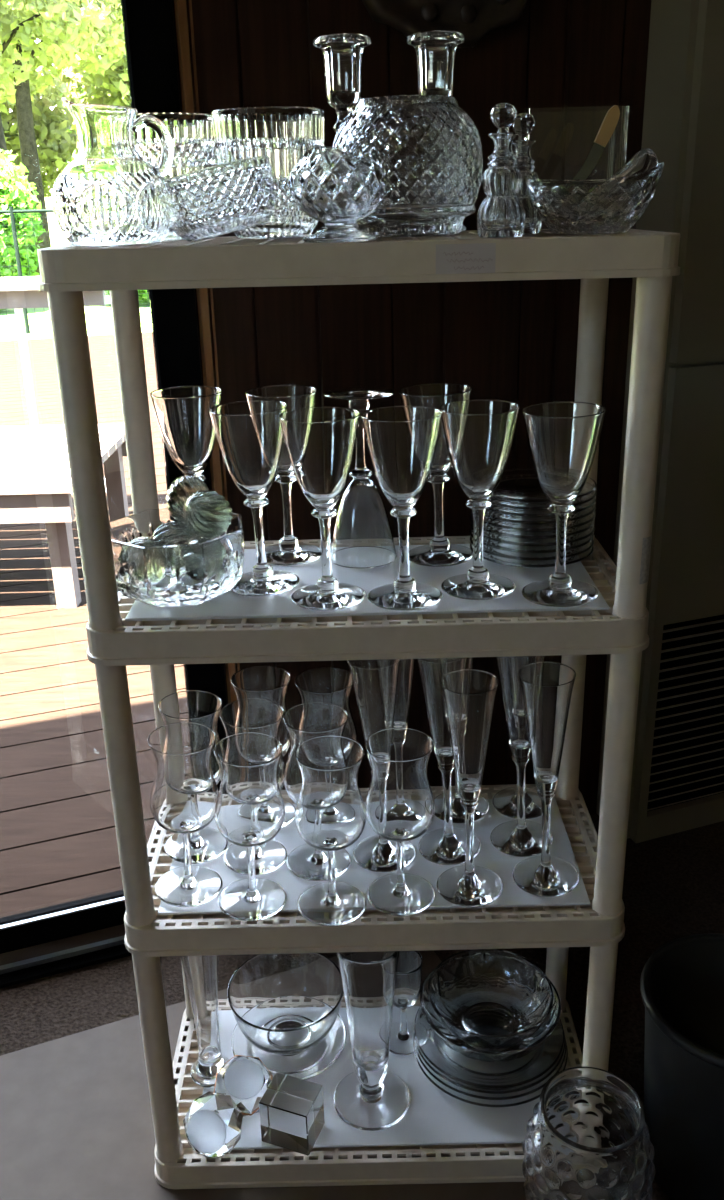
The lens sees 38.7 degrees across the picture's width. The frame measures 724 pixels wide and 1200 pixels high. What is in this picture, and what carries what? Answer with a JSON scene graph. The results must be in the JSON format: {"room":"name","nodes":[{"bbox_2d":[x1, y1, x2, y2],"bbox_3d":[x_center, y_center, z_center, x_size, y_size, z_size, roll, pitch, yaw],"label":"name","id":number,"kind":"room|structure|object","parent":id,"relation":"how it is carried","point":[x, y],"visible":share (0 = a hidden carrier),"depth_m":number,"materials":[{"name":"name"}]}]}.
{"room":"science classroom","nodes":[
{"label":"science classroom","id":0,"kind":"room"},
{"bbox_2d":[0,814,723,1199],"bbox_3d":[0.087,1.212,-0.002,4.800,0.096,3.700,-9,22,-18],"label":"floor","id":1,"kind":"structure","parent":0,"point":[673,884],"depth_m":1.56,"materials":[{"name":"brown carpet"}]},
{"bbox_2d":[0,950,525,1199],"bbox_3d":[-0.133,0.809,0.922,1.000,0.004,1.250,-10,23,-20],"label":"floor mat","id":2,"kind":"object","parent":1,"relation":"on","point":[76,1118],"visible":0.33,"depth_m":1.29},
{"bbox_2d":[37,229,679,1188],"bbox_3d":[0.009,0.150,1.156,0.543,1.052,0.278,-1,21,0],"label":"shelving unit","id":3,"kind":"object","parent":2,"relation":"on","point":[115,643],"visible":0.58,"depth_m":1.00,"materials":[{"name":"white plastic"}]},
{"bbox_2d":[52,98,173,245],"bbox_3d":[-0.221,-0.376,0.904,0.105,0.120,0.105,14,26,34],"label":"glass pitcher","id":4,"kind":"object","parent":3,"relation":"on","point":[107,195],"visible":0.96,"depth_m":0.88,"materials":[{"name":"clear glass"}]},
{"bbox_2d":[134,112,215,239],"bbox_3d":[-0.191,-0.416,1.018,0.104,0.112,0.104,-8,22,-18],"label":"glass bowl","id":5,"kind":"object","parent":3,"relation":"on","point":[191,133],"visible":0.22,"depth_m":0.97,"materials":[{"name":"clear glass"}]},
{"bbox_2d":[183,1091,242,1157],"bbox_3d":[-0.177,0.619,1.214,0.071,0.068,0.059,0,21,5],"label":"votive","id":6,"kind":"object","parent":3,"relation":"on","point":[213,1121],"visible":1,"depth_m":1.20,"materials":[{"name":"clear glass"}]},
{"bbox_2d":[155,155,275,241],"bbox_3d":[-0.125,-0.343,0.882,0.102,0.068,0.100,-8,22,-16],"label":"glass bowl","id":7,"kind":"object","parent":3,"relation":"on","point":[238,195],"visible":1,"depth_m":0.85,"materials":[{"name":"clear glass"}]},
{"bbox_2d":[211,106,323,238],"bbox_3d":[-0.088,-0.411,0.997,0.107,0.113,0.107,-11,23,-23],"label":"glass compote","id":8,"kind":"object","parent":3,"relation":"on","point":[284,134],"visible":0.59,"depth_m":0.95,"materials":[{"name":"clear glass"}]},
{"bbox_2d":[289,146,386,242],"bbox_3d":[-0.019,-0.338,0.858,0.084,0.073,0.084,-1,21,0],"label":"bowl","id":9,"kind":"object","parent":3,"relation":"on","point":[337,188],"visible":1,"depth_m":0.83,"materials":[{"name":"clear glass"}]},
{"bbox_2d":[313,33,370,232],"bbox_3d":[-0.017,-0.464,1.035,0.065,0.181,0.065,-1,21,0],"label":"glass candlestick","id":10,"kind":"object","parent":3,"relation":"on","point":[342,52],"visible":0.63,"depth_m":1.00,"materials":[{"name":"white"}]},
{"bbox_2d":[313,33,370,108],"bbox_3d":[-0.019,-0.519,1.014,0.054,0.063,0.054,-10,23,-21],"label":"candle cup","id":11,"kind":"object","parent":10,"relation":"on","point":[342,52],"depth_m":1.00,"materials":[{"name":"clear glass"}]},
{"bbox_2d":[193,1006,539,1149],"bbox_3d":[0.023,0.609,1.331,0.450,0.003,0.226,-1,21,0],"label":"liner","id":12,"kind":"object","parent":3,"relation":"on","point":[432,1117],"visible":0.24,"depth_m":1.26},
{"bbox_2d":[180,955,228,1086],"bbox_3d":[-0.198,0.504,1.292,0.057,0.230,0.057,-1,21,0],"label":"bud vase","id":13,"kind":"object","parent":12,"relation":"on","point":[201,972],"visible":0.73,"depth_m":1.28,"materials":[{"name":"clear glass"}]},
{"bbox_2d":[214,1055,272,1116],"bbox_3d":[-0.147,0.599,1.272,0.072,0.057,0.070,-19,27,-37],"label":"votive","id":14,"kind":"object","parent":12,"relation":"on","point":[245,1079],"visible":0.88,"depth_m":1.25,"materials":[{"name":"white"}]},
{"bbox_2d":[231,1014,345,1079],"bbox_3d":[-0.097,0.587,1.372,0.152,0.014,0.152,-1,21,0],"label":"serving plate","id":15,"kind":"object","parent":12,"relation":"on","point":[310,1063],"visible":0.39,"depth_m":1.35,"materials":[{"name":"clear glass"}]},
{"bbox_2d":[227,953,343,1055],"bbox_3d":[-0.098,0.547,1.361,0.153,0.089,0.153,5,22,16],"label":"round bowl","id":16,"kind":"object","parent":15,"relation":"on","point":[282,1004],"visible":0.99,"depth_m":1.39,"materials":[{"name":"clear glass"}]},
{"bbox_2d":[259,1072,324,1155],"bbox_3d":[-0.084,0.614,1.233,0.062,0.062,0.050,6,22,20],"label":"cube","id":17,"kind":"object","parent":12,"relation":"on","point":[291,1109],"visible":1,"depth_m":1.22,"materials":[{"name":"clear glass"}]},
{"bbox_2d":[333,951,409,1130],"bbox_3d":[0.009,0.510,1.242,0.096,0.246,0.096,-19,27,-38],"label":"glass","id":18,"kind":"object","parent":12,"relation":"on","point":[371,1097],"visible":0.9,"depth_m":1.24,"materials":[{"name":"clear glass"}]},
{"bbox_2d":[336,951,399,1087],"bbox_3d":[0.009,0.495,1.236,0.078,0.214,0.078,-1,21,0],"label":"bowl","id":19,"kind":"object","parent":18,"relation":"on","point":[368,979],"depth_m":1.21,"materials":[{"name":"clear glass"}]},
{"bbox_2d":[389,951,421,1055],"bbox_3d":[0.054,0.526,1.355,0.060,0.132,0.060,3,21,11],"label":"glass","id":20,"kind":"object","parent":12,"relation":"on","point":[408,982],"visible":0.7,"depth_m":1.35,"materials":[{"name":"clear glass"}]},
{"bbox_2d":[393,951,421,1008],"bbox_3d":[0.053,0.498,1.344,0.051,0.071,0.051,-1,21,0],"label":"bowl","id":21,"kind":"object","parent":20,"relation":"on","point":[408,982],"depth_m":1.33,"materials":[{"name":"clear glass"}]},
{"bbox_2d":[413,1041,567,1106],"bbox_3d":[0.168,0.588,1.352,0.201,0.014,0.201,-1,21,0],"label":"plate","id":22,"kind":"object","parent":12,"relation":"on","point":[525,1099],"visible":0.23,"depth_m":1.27,"materials":[{"name":"clear glass"}]},
{"bbox_2d":[413,1034,565,1099],"bbox_3d":[0.167,0.579,1.350,0.199,0.014,0.199,-1,21,0],"label":"plate","id":23,"kind":"object","parent":22,"relation":"on","point":[540,1085],"visible":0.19,"depth_m":1.27,"materials":[{"name":"clear glass"}]},
{"bbox_2d":[414,1034,564,1093],"bbox_3d":[0.166,0.571,1.346,0.196,0.014,0.196,-1,21,0],"label":"plate","id":24,"kind":"object","parent":23,"relation":"on","point":[547,1074],"visible":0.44,"depth_m":1.27,"materials":[{"name":"clear glass"}]},
{"bbox_2d":[414,1005,563,1087],"bbox_3d":[0.165,0.563,1.342,0.194,0.014,0.194,-1,21,0],"label":"plate","id":25,"kind":"object","parent":24,"relation":"on","point":[516,1072],"visible":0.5,"depth_m":1.29,"materials":[{"name":"clear glass"}]},
{"bbox_2d":[420,970,560,1061],"bbox_3d":[0.166,0.539,1.336,0.180,0.053,0.180,-14,24,-29],"label":"bowl","id":26,"kind":"object","parent":25,"relation":"on","point":[524,1048],"visible":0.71,"depth_m":1.30,"materials":[{"name":"clear glass"}]},
{"bbox_2d":[428,949,552,1048],"bbox_3d":[0.165,0.527,1.332,0.160,0.056,0.160,6,22,18],"label":"bowl","id":27,"kind":"object","parent":26,"relation":"on","point":[486,998],"visible":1,"depth_m":1.36,"materials":[{"name":"clear glass"}]},
{"bbox_2d":[125,544,609,620],"bbox_3d":[0.004,-0.023,1.083,0.465,0.003,0.206,-1,21,0],"label":"liner","id":28,"kind":"object","parent":3,"relation":"on","point":[229,605],"visible":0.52,"depth_m":1.02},
{"bbox_2d":[109,508,243,607],"bbox_3d":[-0.186,-0.041,1.038,0.135,0.071,0.135,-4,21,-8],"label":"bowl","id":29,"kind":"object","parent":28,"relation":"on","point":[187,574],"visible":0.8,"depth_m":0.99,"materials":[{"name":"clear glass"}]},
{"bbox_2d":[188,538,211,543],"bbox_3d":[-0.157,-0.038,1.020,0.048,0.048,0.052,-6,22,-12],"label":"egg","id":30,"kind":"object","parent":29,"relation":"in","point":[200,540],"visible":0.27,"depth_m":1.01,"materials":[{"name":"clear glass"}]},
{"bbox_2d":[183,489,232,537],"bbox_3d":[-0.153,-0.086,1.022,0.048,0.050,0.050,5,22,16],"label":"glass ornament","id":31,"kind":"object","parent":30,"relation":"on","point":[207,513],"visible":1,"depth_m":1.00,"materials":[{"name":"clear glass"}]},
{"bbox_2d":[150,386,221,480],"bbox_3d":[-0.185,-0.137,1.131,0.076,0.183,0.076,16,27,38],"label":"wine glass","id":32,"kind":"object","parent":28,"relation":"on","point":[183,416],"visible":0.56,"depth_m":1.09,"materials":[{"name":"clear glass"}]},
{"bbox_2d":[209,400,299,595],"bbox_3d":[-0.106,-0.102,1.032,0.080,0.185,0.076,-3,21,-3],"label":"wine glass","id":33,"kind":"object","parent":28,"relation":"on","point":[249,434],"visible":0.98,"depth_m":1.00,"materials":[{"name":"clear glass"}]},
{"bbox_2d":[209,400,286,498],"bbox_3d":[-0.108,-0.145,1.015,0.076,0.090,0.076,-3,21,1],"label":"bowl","id":34,"kind":"object","parent":33,"relation":"on","point":[249,434],"depth_m":0.99,"materials":[{"name":"clear glass"}]},
{"bbox_2d":[245,385,321,564],"bbox_3d":[-0.083,-0.136,1.122,0.076,0.183,0.076,16,27,38],"label":"wine glass","id":35,"kind":"object","parent":28,"relation":"on","point":[289,551],"visible":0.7,"depth_m":1.12,"materials":[{"name":"clear glass"}]},
{"bbox_2d":[245,385,316,475],"bbox_3d":[-0.084,-0.179,1.105,0.076,0.090,0.076,-1,21,0],"label":"bowl","id":36,"kind":"object","parent":35,"relation":"on","point":[295,396],"depth_m":1.10,"materials":[{"name":"clear glass"}]},
{"bbox_2d":[279,407,365,610],"bbox_3d":[-0.037,-0.088,0.993,0.077,0.184,0.076,6,22,18],"label":"wine glass","id":37,"kind":"object","parent":28,"relation":"on","point":[320,442],"visible":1,"depth_m":0.97,"materials":[{"name":"clear glass"}]},
{"bbox_2d":[279,407,359,509],"bbox_3d":[-0.038,-0.131,0.976,0.076,0.090,0.076,-2,21,0],"label":"bowl","id":38,"kind":"object","parent":37,"relation":"on","point":[320,442],"depth_m":0.95,"materials":[{"name":"clear glass"}]},
{"bbox_2d":[323,386,396,567],"bbox_3d":[-0.001,-0.133,1.110,0.076,0.183,0.076,-19,27,-38],"label":"wine glass","id":39,"kind":"object","parent":28,"relation":"on","point":[362,536],"visible":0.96,"depth_m":1.10,"materials":[{"name":"clear glass"}]},
{"bbox_2d":[331,478,396,567],"bbox_3d":[0.000,-0.089,1.126,0.076,0.090,0.076,-1,21,0],"label":"bowl","id":40,"kind":"object","parent":39,"relation":"attached to","point":[362,536],"depth_m":1.11,"materials":[{"name":"clear glass"}]},
{"bbox_2d":[361,406,442,610],"bbox_3d":[0.039,-0.088,0.988,0.077,0.184,0.076,-8,22,-17],"label":"wine glass","id":41,"kind":"object","parent":28,"relation":"on","point":[401,441],"visible":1,"depth_m":0.96,"materials":[{"name":"clear glass"}]},
{"bbox_2d":[361,406,441,508],"bbox_3d":[0.038,-0.132,0.971,0.076,0.090,0.076,-2,21,0],"label":"bowl","id":42,"kind":"object","parent":41,"relation":"on","point":[401,441],"depth_m":0.95,"materials":[{"name":"clear glass"}]},
{"bbox_2d":[399,383,472,566],"bbox_3d":[0.081,-0.134,1.102,0.080,0.185,0.076,0,21,4],"label":"wine glass","id":43,"kind":"object","parent":28,"relation":"on","point":[439,552],"visible":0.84,"depth_m":1.10,"materials":[{"name":"clear glass"}]},
{"bbox_2d":[399,383,471,475],"bbox_3d":[0.079,-0.177,1.086,0.076,0.090,0.076,-3,21,1],"label":"bowl","id":44,"kind":"object","parent":43,"relation":"on","point":[433,395],"depth_m":1.07,"materials":[{"name":"clear glass"}]},
{"bbox_2d":[439,400,519,599],"bbox_3d":[0.114,-0.098,1.009,0.077,0.184,0.076,6,22,18],"label":"wine glass","id":45,"kind":"object","parent":28,"relation":"on","point":[479,434],"visible":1,"depth_m":0.98,"materials":[{"name":"clear glass"}]},
{"bbox_2d":[439,400,519,500],"bbox_3d":[0.113,-0.141,0.992,0.076,0.090,0.076,-2,21,0],"label":"bowl","id":46,"kind":"object","parent":45,"relation":"on","point":[479,434],"depth_m":0.97,"materials":[{"name":"clear glass"}]},
{"bbox_2d":[522,402,605,606],"bbox_3d":[0.191,-0.091,0.985,0.080,0.185,0.076,0,21,4],"label":"wine glass","id":47,"kind":"object","parent":28,"relation":"on","point":[563,437],"visible":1,"depth_m":0.96,"materials":[{"name":"clear glass"}]},
{"bbox_2d":[522,402,605,504],"bbox_3d":[0.189,-0.135,0.969,0.076,0.090,0.076,-3,21,1],"label":"bowl","id":48,"kind":"object","parent":47,"relation":"on","point":[563,437],"depth_m":0.95,"materials":[{"name":"clear glass"}]},
{"bbox_2d":[158,798,589,914],"bbox_3d":[0.012,0.294,1.204,0.465,0.003,0.210,-1,21,0],"label":"liner","id":49,"kind":"object","parent":3,"relation":"on","point":[489,857],"visible":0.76,"depth_m":1.17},
{"bbox_2d":[148,722,221,906],"bbox_3d":[-0.191,0.231,1.110,0.080,0.190,0.074,0,21,4],"label":"glass","id":50,"kind":"object","parent":49,"relation":"on","point":[184,792],"visible":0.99,"depth_m":1.08,"materials":[{"name":"clear glass"}]},
{"bbox_2d":[148,722,218,833],"bbox_3d":[-0.190,0.195,1.096,0.074,0.109,0.074,1,21,-1],"label":"bowl","id":51,"kind":"object","parent":50,"relation":"on","point":[184,792],"depth_m":1.07,"materials":[{"name":"clear glass"}]},
{"bbox_2d":[158,690,227,863],"bbox_3d":[-0.195,0.203,1.183,0.080,0.190,0.074,0,21,4],"label":"glass","id":52,"kind":"object","parent":49,"relation":"on","point":[196,706],"visible":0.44,"depth_m":1.18,"materials":[{"name":"clear glass"}]},
{"bbox_2d":[158,690,221,783],"bbox_3d":[-0.193,0.167,1.169,0.074,0.109,0.074,1,21,-1],"label":"bowl","id":53,"kind":"object","parent":52,"relation":"on","point":[196,706],"depth_m":1.17,"materials":[{"name":"clear glass"}]},
{"bbox_2d":[214,732,285,920],"bbox_3d":[-0.119,0.239,1.086,0.079,0.190,0.074,0,21,4],"label":"glass","id":54,"kind":"object","parent":49,"relation":"on","point":[249,807],"visible":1,"depth_m":1.06,"materials":[{"name":"clear glass"}]},
{"bbox_2d":[214,732,284,846],"bbox_3d":[-0.117,0.203,1.072,0.074,0.109,0.074,1,21,-1],"label":"bowl","id":55,"kind":"object","parent":54,"relation":"on","point":[249,807],"depth_m":1.05,"materials":[{"name":"clear glass"}]},
{"bbox_2d":[219,698,286,874],"bbox_3d":[-0.123,0.210,1.161,0.079,0.190,0.074,-3,21,-3],"label":"glass","id":56,"kind":"object","parent":49,"relation":"on","point":[265,716],"visible":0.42,"depth_m":1.16,"materials":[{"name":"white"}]},
{"bbox_2d":[219,698,284,790],"bbox_3d":[-0.122,0.174,1.147,0.074,0.109,0.074,1,21,-1],"label":"bowl","id":57,"kind":"object","parent":56,"relation":"on","point":[265,716],"depth_m":1.15,"materials":[{"name":"clear glass"}]},
{"bbox_2d":[231,666,295,826],"bbox_3d":[-0.119,0.179,1.244,0.076,0.188,0.074,0,21,4],"label":"glass","id":58,"kind":"object","parent":49,"relation":"on","point":[271,683],"visible":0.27,"depth_m":1.23,"materials":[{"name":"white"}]},
{"bbox_2d":[231,666,290,757],"bbox_3d":[-0.119,0.142,1.230,0.074,0.109,0.074,0,21,0],"label":"bowl","id":59,"kind":"object","parent":58,"relation":"on","point":[271,683],"depth_m":1.23,"materials":[{"name":"clear glass"}]},
{"bbox_2d":[283,702,350,880],"bbox_3d":[-0.051,0.214,1.149,0.076,0.188,0.074,0,21,4],"label":"glass","id":60,"kind":"object","parent":49,"relation":"on","point":[303,722],"visible":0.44,"depth_m":1.15,"materials":[{"name":"clear glass"}]},
{"bbox_2d":[283,702,347,803],"bbox_3d":[-0.050,0.177,1.135,0.074,0.109,0.074,0,21,0],"label":"bowl","id":61,"kind":"object","parent":60,"relation":"on","point":[303,722],"depth_m":1.13,"materials":[{"name":"clear glass"}]},
{"bbox_2d":[295,667,357,741],"bbox_3d":[-0.041,0.180,1.237,0.074,0.187,0.074,6,22,18],"label":"glass","id":62,"kind":"object","parent":49,"relation":"on","point":[332,685],"visible":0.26,"depth_m":1.22,"materials":[{"name":"clear glass"}]},
{"bbox_2d":[295,735,365,925],"bbox_3d":[-0.033,0.241,1.077,0.076,0.188,0.074,0,21,4],"label":"glass","id":63,"kind":"object","parent":49,"relation":"on","point":[330,814],"visible":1,"depth_m":1.05,"materials":[{"name":"clear glass"}]},
{"bbox_2d":[295,735,365,850],"bbox_3d":[-0.033,0.205,1.062,0.074,0.109,0.074,0,21,0],"label":"bowl","id":64,"kind":"object","parent":63,"relation":"on","point":[330,814],"depth_m":1.04,"materials":[{"name":"clear glass"}]},
{"bbox_2d":[347,659,415,871],"bbox_3d":[0.023,0.178,1.149,0.073,0.252,0.073,-8,22,-17],"label":"champagne flute","id":65,"kind":"object","parent":49,"relation":"on","point":[374,681],"visible":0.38,"depth_m":1.11,"materials":[{"name":"clear glass"}]},
{"bbox_2d":[347,659,400,767],"bbox_3d":[0.017,0.124,1.128,0.059,0.135,0.059,-3,21,1],"label":"bowl","id":66,"kind":"object","parent":65,"relation":"on","point":[374,681],"depth_m":1.10,"materials":[{"name":"clear glass"}]},
{"bbox_2d":[365,727,434,915],"bbox_3d":[0.041,0.235,1.091,0.074,0.187,0.074,-3,21,-3],"label":"glass","id":67,"kind":"object","parent":49,"relation":"on","point":[400,804],"visible":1,"depth_m":1.07,"materials":[{"name":"clear glass"}]},
{"bbox_2d":[365,727,434,841],"bbox_3d":[0.040,0.198,1.077,0.074,0.109,0.074,-1,21,0],"label":"bowl","id":68,"kind":"object","parent":67,"relation":"on","point":[400,804],"depth_m":1.05,"materials":[{"name":"clear glass"}]},
{"bbox_2d":[417,657,480,864],"bbox_3d":[0.099,0.172,1.158,0.073,0.253,0.073,-20,28,-40],"label":"champagne flute","id":69,"kind":"object","parent":49,"relation":"on","point":[446,845],"visible":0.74,"depth_m":1.15,"materials":[{"name":"clear glass"}]},
{"bbox_2d":[417,657,467,764],"bbox_3d":[0.090,0.119,1.137,0.059,0.135,0.059,-4,21,1],"label":"bowl","id":70,"kind":"object","parent":69,"relation":"on","point":[432,670],"depth_m":1.12,"materials":[{"name":"clear glass"}]},
{"bbox_2d":[436,669,502,906],"bbox_3d":[0.116,0.199,1.089,0.073,0.251,0.073,-3,21,-3],"label":"champagne flute","id":71,"kind":"object","parent":49,"relation":"on","point":[469,694],"visible":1,"depth_m":1.07,"materials":[{"name":"clear glass"}]},
{"bbox_2d":[441,669,498,800],"bbox_3d":[0.112,0.145,1.069,0.059,0.135,0.059,-2,21,0],"label":"bowl","id":72,"kind":"object","parent":71,"relation":"on","point":[469,694],"depth_m":1.05,"materials":[{"name":"clear glass"}]},
{"bbox_2d":[490,656,552,856],"bbox_3d":[0.185,0.166,1.170,0.073,0.253,0.073,18,28,40],"label":"champagne flute","id":73,"kind":"object","parent":49,"relation":"on","point":[520,837],"visible":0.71,"depth_m":1.17,"materials":[{"name":"clear glass"}]},
{"bbox_2d":[495,656,543,757],"bbox_3d":[0.176,0.112,1.149,0.059,0.135,0.059,-4,21,1],"label":"bowl","id":74,"kind":"object","parent":73,"relation":"on","point":[508,667],"depth_m":1.13,"materials":[{"name":"clear glass"}]},
{"bbox_2d":[513,662,578,896],"bbox_3d":[0.201,0.192,1.101,0.073,0.252,0.073,16,27,38],"label":"champagne flute","id":75,"kind":"object","parent":49,"relation":"on","point":[547,687],"visible":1,"depth_m":1.08,"materials":[{"name":"clear glass"}]},
{"bbox_2d":[518,662,575,791],"bbox_3d":[0.194,0.138,1.080,0.059,0.135,0.059,-3,21,1],"label":"bowl","id":76,"kind":"object","parent":75,"relation":"on","point":[547,687],"depth_m":1.07,"materials":[{"name":"clear glass"}]},
{"bbox_2d":[332,95,482,236],"bbox_3d":[0.042,-0.402,0.960,0.142,0.117,0.142,-1,21,0],"label":"vase","id":77,"kind":"object","parent":3,"relation":"on","point":[429,148],"visible":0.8,"depth_m":0.91,"materials":[{"name":"clear glass"}]},
{"bbox_2d":[407,31,466,231],"bbox_3d":[0.074,-0.466,1.035,0.065,0.181,0.065,-1,21,0],"label":"glass candlestick","id":78,"kind":"object","parent":3,"relation":"on","point":[435,50],"visible":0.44,"depth_m":1.00,"materials":[{"name":"clear glass"}]},
{"bbox_2d":[407,31,464,95],"bbox_3d":[0.072,-0.521,1.013,0.054,0.063,0.054,7,23,22],"label":"candle cup","id":79,"kind":"object","parent":78,"relation":"on","point":[435,50],"depth_m":1.00,"materials":[{"name":"clear glass"}]},
{"bbox_2d":[477,103,525,237],"bbox_3d":[0.117,-0.358,0.860,0.041,0.103,0.041,-1,21,0],"label":"glass cruet","id":80,"kind":"object","parent":3,"relation":"on","point":[501,214],"visible":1,"depth_m":0.85,"materials":[{"name":"clear glass"}]},
{"bbox_2d":[512,113,541,233],"bbox_3d":[0.143,-0.381,0.923,0.037,0.100,0.037,-20,28,-40],"label":"glass cruet","id":81,"kind":"object","parent":3,"relation":"on","point":[524,123],"visible":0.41,"depth_m":0.91,"materials":[{"name":"clear glass"}]},
{"bbox_2d":[518,106,628,230],"bbox_3d":[0.203,-0.418,1.003,0.098,0.108,0.052,-1,21,0],"label":"glass container","id":82,"kind":"object","parent":3,"relation":"on","point":[564,137],"visible":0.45,"depth_m":0.97,"materials":[{"name":"clear glass"}]},
{"bbox_2d":[525,162,664,234],"bbox_3d":[0.198,-0.344,0.884,0.118,0.056,0.069,-1,21,0],"label":"bowl","id":83,"kind":"object","parent":3,"relation":"on","point":[613,205],"visible":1,"depth_m":0.86,"materials":[{"name":"clear glass"}]},
{"bbox_2d":[522,1066,655,1199],"bbox_3d":[0.241,0.620,1.104,0.139,0.202,0.138,11,24,30],"label":"vase","id":84,"kind":"object","parent":2,"relation":"on","point":[587,1137],"visible":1,"depth_m":1.07,"materials":[{"name":"clear glass"}]},
{"bbox_2d":[596,0,723,842],"bbox_3d":[0.863,-0.762,1.606,0.920,2.390,0.112,-9,22,-18],"label":"tall cabinet","id":85,"kind":"object","parent":1,"relation":"on","point":[677,783],"visible":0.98,"depth_m":1.61,"materials":[{"name":"beige paint"}]},
{"bbox_2d":[640,933,723,1199],"bbox_3d":[0.424,0.558,1.192,0.214,0.253,0.214,-1,21,0],"label":"waste bin","id":86,"kind":"object","parent":1,"relation":"on","point":[682,981],"visible":0.98,"depth_m":1.16,"materials":[{"name":"black plastic"}]},
{"bbox_2d":[171,0,650,814],"bbox_3d":[-0.601,-0.588,1.211,4.600,2.424,0.108,-9,22,-18],"label":"wall","id":87,"kind":"structure","parent":0,"point":[515,341],"depth_m":1.46,"materials":[{"name":"brown wood"}]},
{"bbox_2d":[0,0,226,988],"bbox_3d":[-1.127,-0.312,1.043,1.927,2.054,0.118,-9,22,-18],"label":"door","id":88,"kind":"structure","parent":87,"relation":"in","point":[77,934],"depth_m":1.44,"materials":[{"name":"black paint"}]},
{"bbox_2d":[174,0,239,702],"bbox_3d":[-0.211,-0.483,1.340,0.018,2.110,0.022,-9,22,-18],"label":"trim","id":89,"kind":"structure","parent":87,"relation":"attached to","point":[182,9],"depth_m":1.37,"materials":[{"name":"brown wood"}]},
{"bbox_2d":[362,0,526,47],"bbox_3d":[0.109,-0.877,1.299,0.328,0.317,0.033,-9,22,-18],"label":"wall plaque","id":90,"kind":"object","parent":87,"relation":"attached to","point":[475,19],"visible":0.91,"depth_m":1.34,"materials":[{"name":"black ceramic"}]},
{"label":"outside","id":91,"kind":"structure","parent":0,"visible":0},
{"bbox_2d":[0,224,151,340],"bbox_3d":[-20.705,-18.396,52.584,155.174,0.060,157.564,-1,21,0],"label":"ground","id":92,"kind":"structure","parent":91,"point":[105,328],"depth_m":12.12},
{"bbox_2d":[0,149,44,311],"bbox_3d":[-4.825,-4.607,12.988,1.459,1.993,1.420,8,23,23],"label":"bush","id":93,"kind":"object","parent":92,"relation":"on","point":[14,192],"visible":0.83,"depth_m":12.82,"materials":[{"name":"green plant"}]},
{"bbox_2d":[0,37,83,198],"bbox_3d":[-8.932,-12.853,24.653,6.426,9.132,5.954,15,27,37],"label":"tree","id":94,"kind":"object","parent":92,"relation":"on","point":[57,146],"visible":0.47,"depth_m":25.59,"materials":[{"name":"green plant"}]},
{"bbox_2d":[0,0,110,175],"bbox_3d":[-5.278,-7.750,14.198,3.451,6.939,3.040,12,25,31],"label":"tree","id":95,"kind":"object","parent":92,"relation":"on","point":[13,21],"visible":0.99,"depth_m":14.36,"materials":[{"name":"green plant"}]},
{"bbox_2d":[0,0,125,272],"bbox_3d":[-6.093,-10.440,18.647,4.502,8.818,3.930,13,26,34],"label":"tree","id":96,"kind":"object","parent":92,"relation":"on","point":[23,96],"visible":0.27,"depth_m":19.16,"materials":[{"name":"green plant"}]},
{"bbox_2d":[60,0,130,148],"bbox_3d":[-4.594,-11.790,22.835,4.717,8.246,5.358,-4,21,-6],"label":"tree","id":97,"kind":"object","parent":92,"relation":"on","point":[114,85],"visible":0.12,"depth_m":21.91,"materials":[{"name":"green plant"}]},
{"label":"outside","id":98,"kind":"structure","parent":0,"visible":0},
{"bbox_2d":[0,332,185,917],"bbox_3d":[-4.516,-0.545,4.928,19.000,0.030,9.082,-9,22,-18],"label":"deck","id":99,"kind":"structure","parent":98,"point":[59,845],"depth_m":2.54,"materials":[{"name":"wood"}]},
{"bbox_2d":[0,276,125,493],"bbox_3d":[-3.924,-0.650,3.848,6.000,0.915,0.151,-2,21,-3],"label":"deck railing","id":100,"kind":"object","parent":99,"relation":"on","point":[16,293],"visible":0.3,"depth_m":3.80,"materials":[{"name":"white wood"}]},
{"bbox_2d":[0,423,128,607],"bbox_3d":[-1.636,-0.290,3.481,1.600,0.400,0.905,-1,21,0],"label":"slatted bench","id":101,"kind":"object","parent":99,"relation":"on","point":[36,486],"visible":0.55,"depth_m":3.16,"materials":[{"name":"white wood"}]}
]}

